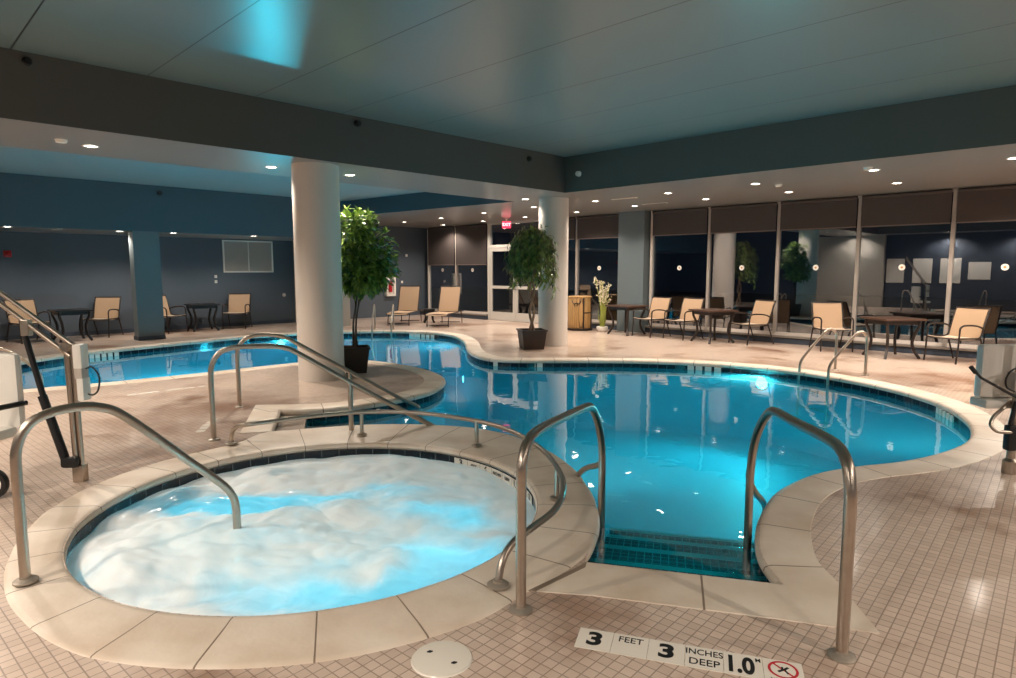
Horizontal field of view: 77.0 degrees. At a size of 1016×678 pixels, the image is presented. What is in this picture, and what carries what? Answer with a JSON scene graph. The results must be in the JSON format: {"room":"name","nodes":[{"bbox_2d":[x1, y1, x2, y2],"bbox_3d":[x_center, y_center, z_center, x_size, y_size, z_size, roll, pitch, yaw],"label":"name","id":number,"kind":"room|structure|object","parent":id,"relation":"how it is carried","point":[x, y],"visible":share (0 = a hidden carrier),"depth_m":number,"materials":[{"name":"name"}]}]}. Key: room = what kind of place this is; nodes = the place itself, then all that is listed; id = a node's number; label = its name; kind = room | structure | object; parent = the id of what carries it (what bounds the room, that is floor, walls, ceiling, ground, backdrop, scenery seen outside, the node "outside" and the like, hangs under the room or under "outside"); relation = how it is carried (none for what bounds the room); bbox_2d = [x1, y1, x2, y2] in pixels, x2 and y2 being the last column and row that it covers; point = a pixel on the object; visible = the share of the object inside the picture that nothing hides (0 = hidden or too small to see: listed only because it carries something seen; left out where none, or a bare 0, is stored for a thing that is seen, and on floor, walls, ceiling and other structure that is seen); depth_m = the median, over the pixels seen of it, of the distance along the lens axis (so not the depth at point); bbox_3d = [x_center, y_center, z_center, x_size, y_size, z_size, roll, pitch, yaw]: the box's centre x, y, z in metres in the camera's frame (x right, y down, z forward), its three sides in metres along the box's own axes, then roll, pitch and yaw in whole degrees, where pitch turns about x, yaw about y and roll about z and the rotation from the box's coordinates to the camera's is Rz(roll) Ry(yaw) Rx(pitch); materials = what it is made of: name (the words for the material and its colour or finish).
{"room":"indoor swimming pool","nodes":[
{"label":"indoor swimming pool","id":0,"kind":"room"},
{"bbox_2d":[0,226,293,240],"bbox_3d":[-9.811,-2.451,14.210,2.200,0.098,11.820,6,9,44],"label":"ceiling","id":1,"kind":"structure","parent":0,"point":[14,229],"depth_m":15.18,"materials":[{"name":"grey paint"}]},
{"bbox_2d":[0,172,343,236],"bbox_3d":[-8.904,-2.869,13.529,0.120,1.080,12.200,6,9,44],"label":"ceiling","id":2,"kind":"structure","parent":0,"point":[26,200],"depth_m":14.12,"materials":[{"name":"blue paint"}]},
{"bbox_2d":[0,146,420,200],"bbox_3d":[-6.378,-3.197,11.541,6.500,0.100,13.000,6,9,44],"label":"ceiling","id":3,"kind":"structure","parent":0,"point":[12,159],"depth_m":12.72,"materials":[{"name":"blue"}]},
{"bbox_2d":[0,225,427,335],"bbox_3d":[-8.945,-2.140,16.836,0.200,4.000,17.100,6,9,44],"label":"wall","id":4,"kind":"structure","parent":0,"point":[54,270],"depth_m":16.79,"materials":[{"name":"grey paint"}]},
{"bbox_2d":[3,250,11,256],"bbox_3d":[-11.226,-1.910,14.334,0.100,0.150,0.150,6,9,44],"label":"fire alarm","id":5,"kind":"object","parent":4,"relation":"attached to","point":[6,253],"visible":1,"depth_m":14.31,"materials":[{"name":"red plastic"}]},
{"bbox_2d":[0,319,292,340],"bbox_3d":[-10.629,-0.102,15.195,0.015,0.100,11.700,6,9,44],"label":"baseboard","id":6,"kind":"structure","parent":4,"relation":"attached to","point":[12,337],"depth_m":16.84,"materials":[{"name":"grey paint"}]},
{"bbox_2d":[222,240,273,272],"bbox_3d":[-7.399,-2.349,18.218,0.031,0.900,1.440,6,9,44],"label":"louver","id":7,"kind":"object","parent":4,"relation":"attached to","point":[238,255],"visible":1,"depth_m":18.19,"materials":[{"name":"grey metal"}]},
{"bbox_2d":[384,277,395,295],"bbox_3d":[-3.988,-1.835,21.655,0.139,0.760,0.380,6,9,44],"label":"fire extinguisher cabinet","id":8,"kind":"object","parent":4,"relation":"attached to","point":[392,289],"visible":0.57,"depth_m":21.69,"materials":[{"name":"white metal"}]},
{"bbox_2d":[293,219,350,325],"bbox_3d":[-5.463,-1.957,18.638,2.250,3.050,0.520,6,9,44],"label":"wall","id":9,"kind":"structure","parent":0,"point":[346,301],"depth_m":18.08,"materials":[{"name":"grey paint"}]},
{"bbox_2d":[159,485,506,613],"bbox_3d":[-1.270,1.741,4.463,2.940,0.740,2.940,0,6,0],"label":"water","id":10,"kind":"structure","parent":0,"point":[427,564],"depth_m":5.39,"materials":[{"name":"blue liquid"}]},
{"bbox_2d":[66,449,535,563],"bbox_3d":[-1.270,1.269,4.412,2.940,0.210,2.940,0,6,0],"label":"trim","id":11,"kind":"structure","parent":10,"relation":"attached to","point":[178,496],"depth_m":5.11,"materials":[{"name":"tile"}]},
{"bbox_2d":[67,454,534,615],"bbox_3d":[-1.270,1.187,4.403,2.932,0.142,2.932,-4,7,-34],"label":"foam","id":12,"kind":"object","parent":11,"relation":"in","point":[152,561],"visible":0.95,"depth_m":4.05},
{"bbox_2d":[454,457,531,503],"bbox_3d":[-0.099,1.165,5.176,0.123,0.152,1.174,-4,7,-33],"label":"marker","id":13,"kind":"object","parent":11,"relation":"attached to","point":[506,478],"visible":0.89,"depth_m":5.28,"materials":[{"name":"white tile"}]},
{"bbox_2d":[342,192,512,216],"bbox_3d":[-2.199,-3.422,15.797,6.173,0.467,0.100,5,8,40],"label":"ceiling","id":14,"kind":"structure","parent":0,"point":[422,200],"depth_m":15.86,"materials":[{"name":"blue paint"}]},
{"bbox_2d":[0,0,1015,156],"bbox_3d":[0.704,-2.719,4.777,10.100,0.100,11.350,6,9,44],"label":"ceiling","id":15,"kind":"structure","parent":0,"point":[565,78],"depth_m":6.38,"materials":[{"name":"white paint"}]},
{"bbox_2d":[0,47,564,192],"bbox_3d":[-3.255,-2.699,7.934,0.120,0.717,12.230,6,9,44],"label":"beam","id":16,"kind":"structure","parent":15,"relation":"attached to","point":[50,90],"depth_m":7.80,"materials":[{"name":"grey paint"}]},
{"bbox_2d":[22,57,31,65],"bbox_3d":[-4.740,-2.742,6.301,0.051,0.083,0.083,6,9,44],"label":"speaker","id":17,"kind":"object","parent":16,"relation":"attached to","point":[27,61],"visible":1,"depth_m":6.29},
{"bbox_2d":[354,120,360,126],"bbox_3d":[-2.099,-3.018,8.950,0.051,0.097,0.097,6,9,44],"label":"speaker","id":18,"kind":"object","parent":16,"relation":"attached to","point":[357,123],"visible":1,"depth_m":8.93},
{"bbox_2d":[565,85,1015,192],"bbox_3d":[4.654,-2.791,8.783,9.910,0.717,0.120,6,9,44],"label":"beam","id":19,"kind":"structure","parent":15,"relation":"attached to","point":[983,118],"depth_m":8.99,"materials":[{"name":"grey paint"}]},
{"bbox_2d":[0,315,1015,677],"bbox_3d":[-0.957,0.592,9.235,27.593,0.001,27.561,0,6,0],"label":"floor","id":20,"kind":"structure","parent":0,"point":[934,573],"depth_m":3.63,"materials":[{"name":"tile"}]},
{"bbox_2d":[0,347,43,384],"bbox_3d":[-6.848,0.809,8.528,0.479,1.521,1.082,5,8,41],"label":"pool ladder","id":21,"kind":"object","parent":20,"relation":"attached to","point":[24,360],"visible":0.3,"depth_m":8.57,"materials":[{"name":"metal"}]},
{"bbox_2d":[2,299,52,343],"bbox_3d":[-10.568,-0.397,14.067,0.741,0.940,0.624,4,7,30],"label":"sling chair","id":22,"kind":"object","parent":20,"relation":"on","point":[29,304],"visible":0.63,"depth_m":14.16,"materials":[{"name":"beige fabric"}]},
{"bbox_2d":[0,290,100,496],"bbox_3d":[-3.764,0.049,4.491,1.533,2.098,0.500,0,6,0],"label":"lift","id":23,"kind":"object","parent":20,"relation":"on","point":[76,359],"visible":0.94,"depth_m":4.69,"materials":[{"name":"metal"}]},
{"bbox_2d":[47,308,93,342],"bbox_3d":[-9.800,-0.305,14.350,0.720,0.714,0.720,6,8,42],"label":"patio table","id":24,"kind":"object","parent":20,"relation":"on","point":[78,311],"visible":0.87,"depth_m":14.29,"materials":[{"name":"black metal"}]},
{"bbox_2d":[82,297,123,337],"bbox_3d":[-9.707,-0.529,15.287,0.624,0.940,0.741,-1,6,-7],"label":"sling chair","id":25,"kind":"object","parent":20,"relation":"on","point":[105,308],"visible":0.82,"depth_m":15.51,"materials":[{"name":"beige fabric"}]},
{"bbox_2d":[134,335,165,340],"bbox_3d":[-8.221,-0.040,14.669,0.350,0.090,0.570,6,9,44],"label":"baseboard","id":26,"kind":"structure","parent":20,"relation":"on","point":[137,338],"depth_m":14.52,"materials":[{"name":"grey paint"}]},
{"bbox_2d":[128,231,164,336],"bbox_3d":[-8.221,-1.253,14.538,0.320,2.350,0.540,6,9,44],"label":"column","id":27,"kind":"structure","parent":26,"relation":"on","point":[144,246],"depth_m":14.41,"materials":[{"name":"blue paint"}]},
{"bbox_2d":[127,386,204,395],"bbox_3d":[-4.490,0.677,8.426,0.940,0.002,0.080,-6,8,-43],"label":"marker","id":28,"kind":"object","parent":20,"relation":"on","point":[198,386],"visible":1,"depth_m":8.41,"materials":[{"name":"white tile"}]},
{"bbox_2d":[163,295,187,333],"bbox_3d":[-8.673,-0.632,16.245,0.741,0.940,0.624,2,7,20],"label":"sling chair","id":29,"kind":"object","parent":20,"relation":"on","point":[166,309],"visible":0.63,"depth_m":16.46,"materials":[{"name":"beige fabric"}]},
{"bbox_2d":[184,303,219,331],"bbox_3d":[-8.020,-0.569,16.786,0.720,0.714,0.720,-5,8,-40],"label":"patio table","id":30,"kind":"object","parent":20,"relation":"on","point":[193,306],"visible":0.98,"depth_m":16.70,"materials":[{"name":"black metal"}]},
{"bbox_2d":[196,418,218,431],"bbox_3d":[-3.080,0.880,6.551,0.080,0.002,0.610,-1,6,-11],"label":"marker","id":31,"kind":"object","parent":20,"relation":"on","point":[216,418],"visible":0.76,"depth_m":6.43,"materials":[{"name":"white tile"}]},
{"bbox_2d":[222,293,252,328],"bbox_3d":[-7.408,-0.765,17.474,0.624,0.940,0.741,-1,6,-8],"label":"sling chair","id":32,"kind":"object","parent":20,"relation":"on","point":[238,303],"visible":1,"depth_m":17.69,"materials":[{"name":"beige fabric"}]},
{"bbox_2d":[4,424,599,669],"bbox_3d":[-1.237,1.120,4.564,3.688,0.063,4.091,0,6,0],"label":"trim","id":33,"kind":"structure","parent":20,"relation":"on","point":[61,611],"depth_m":3.09,"materials":[{"name":"beige stone"}]},
{"bbox_2d":[10,402,244,598],"bbox_3d":[-2.092,1.002,3.607,0.110,1.394,1.169,5,8,39],"label":"handrail","id":34,"kind":"object","parent":33,"relation":"attached to","point":[25,577],"visible":0.92,"depth_m":3.24,"materials":[{"name":"metal"}]},
{"bbox_2d":[225,410,566,590],"bbox_3d":[-0.704,0.912,4.998,1.677,0.247,3.690,-6,8,-43],"label":"guard rail","id":35,"kind":"object","parent":33,"relation":"on","point":[498,583],"visible":0.96,"depth_m":5.27,"materials":[{"name":"metal"}]},
{"bbox_2d":[291,162,344,381],"bbox_3d":[-2.735,-0.941,9.222,0.650,3.050,0.650,0,6,0],"label":"round column","id":36,"kind":"structure","parent":20,"relation":"on","point":[315,185],"depth_m":8.96,"materials":[{"name":"beige paint"}]},
{"bbox_2d":[207,343,434,440],"bbox_3d":[-1.732,0.790,6.262,2.232,1.544,0.110,-2,6,-16],"label":"handrail","id":37,"kind":"object","parent":20,"relation":"on","point":[351,384],"visible":0.8,"depth_m":6.07,"materials":[{"name":"metal"}]},
{"bbox_2d":[235,333,420,407],"bbox_3d":[-2.117,0.653,7.689,2.181,1.511,0.110,-2,6,-16],"label":"handrail","id":38,"kind":"object","parent":20,"relation":"on","point":[237,352],"visible":0.82,"depth_m":7.50,"materials":[{"name":"metal"}]},
{"bbox_2d":[340,205,402,373],"bbox_3d":[-2.296,-0.789,9.976,1.252,2.586,1.048,4,7,32],"label":"potted tree","id":39,"kind":"object","parent":20,"relation":"on","point":[361,277],"visible":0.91,"depth_m":9.71,"materials":[{"name":"green plant"}]},
{"bbox_2d":[371,304,394,335],"bbox_3d":[-3.308,-0.120,16.849,0.627,1.581,0.728,0,6,0],"label":"pool ladder","id":40,"kind":"object","parent":20,"relation":"attached to","point":[373,309],"visible":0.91,"depth_m":16.77,"materials":[{"name":"metal"}]},
{"bbox_2d":[386,285,422,325],"bbox_3d":[-3.050,-1.017,18.956,0.648,1.112,1.802,1,6,6],"label":"chaise lounger","id":41,"kind":"object","parent":20,"relation":"on","point":[408,303],"visible":0.98,"depth_m":19.36,"materials":[{"name":"beige fabric"}]},
{"bbox_2d":[423,308,434,322],"bbox_3d":[-2.380,-0.702,19.286,0.340,0.426,0.341,-1,6,-11],"label":"side table","id":42,"kind":"object","parent":20,"relation":"on","point":[425,310],"visible":0.82,"depth_m":19.15,"materials":[{"name":"black metal"}]},
{"bbox_2d":[411,641,472,677],"bbox_3d":[-0.270,1.303,2.610,0.252,0.008,0.252,-1,6,-11],"label":"lid","id":43,"kind":"object","parent":20,"relation":"on","point":[437,659],"visible":1,"depth_m":2.60,"materials":[{"name":"white plastic"}]},
{"bbox_2d":[425,286,463,326],"bbox_3d":[-1.816,-0.968,18.498,0.648,1.112,1.802,1,6,11],"label":"chaise lounger","id":44,"kind":"object","parent":20,"relation":"on","point":[449,297],"visible":1,"depth_m":18.90,"materials":[{"name":"beige fabric"}]},
{"bbox_2d":[21,330,1003,633],"bbox_3d":[-1.843,0.564,9.728,14.686,0.059,9.980,6,9,44],"label":"pool coping","id":45,"kind":"structure","parent":20,"relation":"on","point":[808,594],"depth_m":4.06},
{"bbox_2d":[502,221,559,349],"bbox_3d":[0.482,-1.027,12.784,1.096,2.458,1.118,-1,6,-11],"label":"potted tree","id":46,"kind":"object","parent":20,"relation":"on","point":[530,251],"visible":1,"depth_m":12.52,"materials":[{"name":"green plant"}]},
{"bbox_2d":[538,197,568,345],"bbox_3d":[0.950,-1.395,13.428,0.620,3.050,0.620,0,6,0],"label":"round column","id":47,"kind":"structure","parent":20,"relation":"on","point":[553,211],"depth_m":13.19,"materials":[{"name":"beige paint"}]},
{"bbox_2d":[567,295,591,330],"bbox_3d":[1.900,-0.691,16.924,0.680,0.900,0.680,0,6,0],"label":"hamper","id":48,"kind":"object","parent":20,"relation":"on","point":[579,306],"visible":0.98,"depth_m":16.66,"materials":[{"name":"wood"}]},
{"bbox_2d":[596,326,607,331],"bbox_3d":[2.440,-0.265,16.567,0.300,0.130,0.300,0,6,0],"label":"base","id":49,"kind":"object","parent":20,"relation":"on","point":[600,328],"depth_m":16.47,"materials":[{"name":"white ceramic"}]},
{"bbox_2d":[593,277,611,331],"bbox_3d":[2.430,-0.905,16.486,0.469,1.419,0.332,4,8,35],"label":"flower vase","id":50,"kind":"object","parent":20,"relation":"on","point":[603,298],"visible":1,"depth_m":16.45,"materials":[{"name":"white glass"}]},
{"bbox_2d":[605,304,648,335],"bbox_3d":[2.930,-0.471,15.791,0.760,0.734,0.760,-5,8,-38],"label":"patio table","id":51,"kind":"object","parent":20,"relation":"on","point":[627,307],"visible":0.98,"depth_m":15.63,"materials":[{"name":"brown metal"}]},
{"bbox_2d":[631,296,671,337],"bbox_3d":[3.446,-0.532,15.313,0.741,0.940,0.624,-4,7,-35],"label":"sling chair","id":52,"kind":"object","parent":20,"relation":"on","point":[658,305],"visible":0.98,"depth_m":15.38,"materials":[{"name":"beige fabric"}]},
{"bbox_2d":[662,297,704,340],"bbox_3d":[4.066,-0.475,14.786,0.741,0.940,0.624,-4,7,-35],"label":"sling chair","id":53,"kind":"object","parent":20,"relation":"on","point":[688,303],"visible":0.87,"depth_m":14.88,"materials":[{"name":"beige fabric"}]},
{"bbox_2d":[574,627,804,677],"bbox_3d":[0.730,1.303,2.634,0.898,0.004,0.150,2,6,17],"label":"depth marker","id":54,"kind":"object","parent":20,"relation":"on","point":[737,664],"visible":1,"depth_m":2.63,"materials":[{"name":"white tile"}]},
{"bbox_2d":[688,308,738,343],"bbox_3d":[4.500,-0.283,14.051,0.760,0.734,0.760,-2,7,-20],"label":"patio table","id":55,"kind":"object","parent":20,"relation":"on","point":[710,312],"visible":1,"depth_m":13.87,"materials":[{"name":"brown metal"}]},
{"bbox_2d":[728,299,775,344],"bbox_3d":[5.272,-0.369,13.809,0.741,0.940,0.624,-2,7,-20],"label":"sling chair","id":56,"kind":"object","parent":20,"relation":"on","point":[762,310],"visible":0.98,"depth_m":13.84,"materials":[{"name":"beige fabric"}]},
{"bbox_2d":[809,302,853,351],"bbox_3d":[6.428,-0.250,12.702,0.624,0.940,0.741,1,6,8],"label":"sling chair","id":57,"kind":"object","parent":20,"relation":"on","point":[825,315],"visible":0.97,"depth_m":12.92,"materials":[{"name":"beige fabric"}]},
{"bbox_2d":[798,328,868,384],"bbox_3d":[4.989,0.639,9.824,0.811,1.580,0.628,-2,6,-15],"label":"pool ladder","id":58,"kind":"object","parent":20,"relation":"attached to","point":[834,360],"visible":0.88,"depth_m":9.62,"materials":[{"name":"metal"}]},
{"bbox_2d":[860,316,926,358],"bbox_3d":[7.000,-0.025,11.665,0.760,0.734,0.760,0,6,-4],"label":"patio table","id":59,"kind":"object","parent":20,"relation":"on","point":[885,320],"visible":0.96,"depth_m":11.42,"materials":[{"name":"brown metal"}]},
{"bbox_2d":[923,306,990,364],"bbox_3d":[7.773,-0.074,11.073,0.741,0.940,0.624,-2,6,-18],"label":"sling chair","id":60,"kind":"object","parent":20,"relation":"on","point":[967,323],"visible":0.97,"depth_m":11.12,"materials":[{"name":"beige fabric"}]},
{"bbox_2d":[968,344,1015,474],"bbox_3d":[3.977,0.372,4.985,0.910,1.351,0.334,0,6,0],"label":"lift","id":61,"kind":"object","parent":20,"relation":"on","point":[995,371],"visible":1,"depth_m":4.98,"materials":[{"name":"metal"}]},
{"bbox_2d":[0,118,1015,227],"bbox_3d":[2.025,-2.440,8.907,21.628,0.001,27.561,0,6,0],"label":"ceiling","id":62,"kind":"structure","parent":0,"point":[982,166],"depth_m":10.33,"materials":[{"name":"grey paint"}]},
{"bbox_2d":[54,139,67,143],"bbox_3d":[-5.073,-2.244,7.254,0.126,0.036,0.126,6,9,44],"label":"smoke detector","id":63,"kind":"object","parent":62,"relation":"attached to","point":[63,141],"visible":1,"depth_m":7.22,"materials":[{"name":"white plastic"}]},
{"bbox_2d":[82,145,98,147],"bbox_3d":[-4.976,-2.296,7.619,0.176,0.009,0.176,0,6,0],"label":"recessed light","id":64,"kind":"object","parent":62,"relation":"in","point":[87,146],"visible":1,"depth_m":7.63,"materials":[{"name":"white plastic"}]},
{"bbox_2d":[502,218,510,227],"bbox_3d":[-0.043,-3.328,18.381,0.250,0.270,0.120,0,6,-3],"label":"exit sign","id":65,"kind":"object","parent":62,"relation":"hanging from","point":[505,224],"visible":1,"depth_m":18.35,"materials":[{"name":"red plastic"}]},
{"bbox_2d":[617,210,650,332],"bbox_3d":[3.251,-1.718,16.418,0.770,3.050,0.380,6,9,44],"label":"wall","id":66,"kind":"structure","parent":0,"point":[634,234],"depth_m":16.22,"materials":[{"name":"grey paint"}]},
{"bbox_2d":[421,184,1010,351],"bbox_3d":[4.862,-1.616,14.899,22.200,2.925,0.270,6,9,44],"label":"window","id":67,"kind":"structure","parent":66,"relation":"in","point":[945,343],"depth_m":11.79,"materials":[{"name":"silver metal"}]},
{"bbox_2d":[427,226,445,310],"bbox_3d":[-2.242,-2.400,21.950,1.544,2.880,0.100,6,9,44],"label":"window","id":68,"kind":"structure","parent":67,"relation":"on","point":[429,266],"depth_m":22.48,"materials":[{"name":"silver metal"}]},
{"bbox_2d":[427,226,454,264],"bbox_3d":[-2.295,-3.170,21.813,1.390,1.299,0.066,6,9,44],"label":"roller blind","id":69,"kind":"object","parent":67,"relation":"attached to","point":[440,239],"visible":1,"depth_m":21.79,"materials":[{"name":"brown fabric"}]},
{"bbox_2d":[455,223,486,264],"bbox_3d":[-1.208,-3.054,20.742,1.490,1.299,0.066,6,9,44],"label":"roller blind","id":70,"kind":"object","parent":67,"relation":"attached to","point":[471,240],"visible":1,"depth_m":20.71,"materials":[{"name":"brown fabric"}]},
{"bbox_2d":[455,223,487,313],"bbox_3d":[-1.156,-2.285,20.879,1.644,2.880,0.100,6,9,44],"label":"window","id":71,"kind":"structure","parent":67,"relation":"on","point":[456,266],"depth_m":21.29,"materials":[{"name":"silver metal"}]},
{"bbox_2d":[568,217,575,239],"bbox_3d":[1.468,-3.107,18.067,1.070,0.619,0.066,6,9,44],"label":"roller blind","id":72,"kind":"object","parent":67,"relation":"attached to","point":[571,226],"visible":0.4,"depth_m":17.76,"materials":[{"name":"brown fabric"}]},
{"bbox_2d":[575,213,618,322],"bbox_3d":[2.473,-1.898,17.302,1.584,2.880,0.100,6,9,44],"label":"window frame","id":73,"kind":"structure","parent":67,"relation":"on","point":[577,240],"depth_m":17.77,"materials":[{"name":"beige metal"}]},
{"bbox_2d":[577,214,618,238],"bbox_3d":[2.420,-3.006,17.128,1.430,0.619,0.066,6,9,44],"label":"roller blind","id":74,"kind":"object","parent":67,"relation":"attached to","point":[596,226],"visible":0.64,"depth_m":17.12,"materials":[{"name":"brown fabric"}]},
{"bbox_2d":[648,207,708,329],"bbox_3d":[4.188,-1.716,15.611,1.614,2.880,0.100,6,9,44],"label":"window","id":75,"kind":"structure","parent":67,"relation":"on","point":[652,238],"depth_m":16.08,"materials":[{"name":"beige metal"}]},
{"bbox_2d":[652,207,707,235],"bbox_3d":[4.135,-2.823,15.438,1.460,0.619,0.066,6,9,44],"label":"roller blind","id":76,"kind":"object","parent":67,"relation":"attached to","point":[690,221],"visible":1,"depth_m":15.41,"materials":[{"name":"brown fabric"}]},
{"bbox_2d":[705,202,777,333],"bbox_3d":[5.309,-1.596,14.505,1.674,2.880,0.100,6,9,44],"label":"window","id":77,"kind":"structure","parent":67,"relation":"on","point":[709,245],"depth_m":15.00,"materials":[{"name":"beige metal"}]},
{"bbox_2d":[710,202,777,233],"bbox_3d":[5.257,-2.704,14.332,1.520,0.619,0.067,6,9,44],"label":"roller blind","id":78,"kind":"object","parent":67,"relation":"attached to","point":[757,217],"visible":1,"depth_m":14.29,"materials":[{"name":"brown fabric"}]},
{"bbox_2d":[772,196,858,339],"bbox_3d":[6.446,-1.476,13.385,1.654,2.880,0.100,6,9,44],"label":"window","id":79,"kind":"structure","parent":67,"relation":"on","point":[778,241],"depth_m":13.88,"materials":[{"name":"beige metal"}]},
{"bbox_2d":[780,196,857,230],"bbox_3d":[6.393,-2.583,13.211,1.500,0.619,0.066,6,9,44],"label":"roller blind","id":80,"kind":"object","parent":67,"relation":"attached to","point":[838,212],"visible":1,"depth_m":13.18,"materials":[{"name":"brown fabric"}]},
{"bbox_2d":[851,189,953,345],"bbox_3d":[7.567,-1.356,12.278,1.634,2.880,0.100,6,9,44],"label":"window","id":81,"kind":"structure","parent":67,"relation":"on","point":[859,228],"depth_m":12.75,"materials":[{"name":"beige metal"}]},
{"bbox_2d":[898,264,904,269],"bbox_3d":[7.562,-1.375,12.271,0.116,0.116,0.006,6,9,44],"label":"window sticker","id":82,"kind":"object","parent":81,"relation":"attached to","point":[901,267],"visible":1,"depth_m":12.27,"materials":[{"name":"white plastic"}]},
{"bbox_2d":[861,189,952,226],"bbox_3d":[7.515,-2.463,12.105,1.480,0.619,0.066,6,9,44],"label":"roller blind","id":83,"kind":"object","parent":67,"relation":"attached to","point":[932,206],"visible":1,"depth_m":12.07,"materials":[{"name":"brown fabric"}]},
{"bbox_2d":[956,184,1015,222],"bbox_3d":[8.636,-2.344,10.999,1.500,0.619,0.066,6,9,44],"label":"roller blind","id":84,"kind":"object","parent":67,"relation":"attached to","point":[986,203],"visible":1,"depth_m":11.22,"materials":[{"name":"brown fabric"}]},
{"bbox_2d":[1001,264,1008,269],"bbox_3d":[8.684,-1.256,11.165,0.116,0.116,0.005,6,9,45],"label":"window sticker","id":85,"kind":"object","parent":67,"relation":"attached to","point":[1004,266],"visible":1,"depth_m":11.16,"materials":[{"name":"white plastic"}]},
{"bbox_2d":[421,311,976,358],"bbox_3d":[4.873,-0.101,15.073,22.200,0.125,0.240,6,9,44],"label":"wall","id":86,"kind":"structure","parent":0,"point":[900,349],"depth_m":13.62,"materials":[{"name":"grey paint"}]},
{"bbox_2d":[490,247,514,320],"bbox_3d":[-0.187,-1.702,19.882,1.108,2.255,0.122,6,9,44],"label":"door","id":87,"kind":"structure","parent":86,"relation":"in","point":[505,316],"depth_m":20.08,"materials":[{"name":"silver metal"}]},
{"bbox_2d":[488,219,538,319],"bbox_3d":[0.250,-2.049,19.488,2.400,3.050,0.120,6,9,44],"label":"door frame trim","id":88,"kind":"structure","parent":86,"relation":"attached to","point":[490,245],"depth_m":20.14,"materials":[{"name":"silver metal"}]},
{"bbox_2d":[515,279,537,322],"bbox_3d":[0.609,-1.617,19.098,1.108,2.255,0.122,6,9,44],"label":"door","id":89,"kind":"structure","parent":86,"relation":"in","point":[519,317],"depth_m":19.44,"materials":[{"name":"silver metal"}]},
{"bbox_3d":[-1.632,1.257,10.014,13.644,1.010,13.482,0,6,0],"label":"floor","id":90,"kind":"structure","parent":0,"visible":0},
{"bbox_2d":[275,414,306,430],"bbox_3d":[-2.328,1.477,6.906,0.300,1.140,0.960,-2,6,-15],"label":"step","id":91,"kind":"structure","parent":90,"relation":"on","point":[296,424],"depth_m":6.82,"materials":[{"name":"beige stone"}]},
{"bbox_2d":[21,333,970,582],"bbox_3d":[-1.853,0.684,9.736,14.104,0.190,9.397,6,9,44],"label":"trim","id":92,"kind":"structure","parent":90,"relation":"attached to","point":[819,380],"depth_m":11.10,"materials":[{"name":"tile"}]},
{"bbox_2d":[89,352,118,358],"bbox_3d":[-7.954,0.358,12.594,0.016,0.144,0.550,4,7,30],"label":"marker","id":93,"kind":"object","parent":92,"relation":"attached to","point":[115,353],"visible":0.64,"depth_m":12.57,"materials":[{"name":"white tile"}]},
{"bbox_2d":[409,334,433,337],"bbox_3d":[-2.214,-0.049,16.361,0.780,0.144,0.016,3,7,29],"label":"marker","id":94,"kind":"object","parent":92,"relation":"attached to","point":[413,335],"visible":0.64,"depth_m":16.35,"materials":[{"name":"white tile"}]},
{"bbox_2d":[22,336,969,581],"bbox_3d":[-1.632,0.641,9.947,13.644,0.001,13.482,0,6,0],"label":"pool water","id":95,"kind":"object","parent":92,"relation":"in","point":[677,441],"visible":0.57,"depth_m":7.00,"materials":[{"name":"blue liquid"}]},
{"bbox_2d":[493,362,542,366],"bbox_3d":[0.174,0.492,11.349,0.885,0.144,0.016,1,6,10],"label":"marker","id":96,"kind":"object","parent":92,"relation":"attached to","point":[494,363],"visible":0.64,"depth_m":11.28,"materials":[{"name":"white tile"}]},
{"bbox_2d":[688,366,720,371],"bbox_3d":[3.338,0.542,10.886,0.548,0.144,0.016,3,7,28],"label":"marker","id":97,"kind":"object","parent":92,"relation":"attached to","point":[716,369],"visible":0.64,"depth_m":10.86,"materials":[{"name":"white tile"}]},
{"bbox_2d":[936,407,953,421],"bbox_3d":[5.082,0.914,7.442,0.016,0.144,0.524,2,6,17],"label":"marker","id":98,"kind":"object","parent":92,"relation":"attached to","point":[939,411],"visible":0.64,"depth_m":7.42,"materials":[{"name":"white tile"}]},
{"bbox_3d":[1.229,1.829,4.126,1.619,1.037,1.791,0,6,0],"label":"steps","id":99,"kind":"structure","parent":90,"relation":"on","visible":0},
{"bbox_2d":[509,403,605,616],"bbox_3d":[0.421,0.888,4.010,0.344,1.132,2.339,1,6,13],"label":"pool handrail","id":100,"kind":"object","parent":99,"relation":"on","point":[520,608],"visible":0.91,"depth_m":2.96,"materials":[{"name":"metal"}]},
{"bbox_2d":[743,407,857,664],"bbox_3d":[1.515,0.914,3.582,0.271,1.174,2.110,1,6,13],"label":"pool handrail","id":101,"kind":"object","parent":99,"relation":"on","point":[841,654],"visible":0.94,"depth_m":2.60,"materials":[{"name":"metal"}]},
{"label":"outside","id":102,"kind":"structure","parent":0,"visible":0},
{"bbox_2d":[431,287,1015,344],"bbox_3d":[13.425,-1.283,27.762,70.000,0.150,29.900,6,9,44],"label":"ground","id":103,"kind":"structure","parent":102,"point":[794,310],"depth_m":26.52,"materials":[{"name":"black"}]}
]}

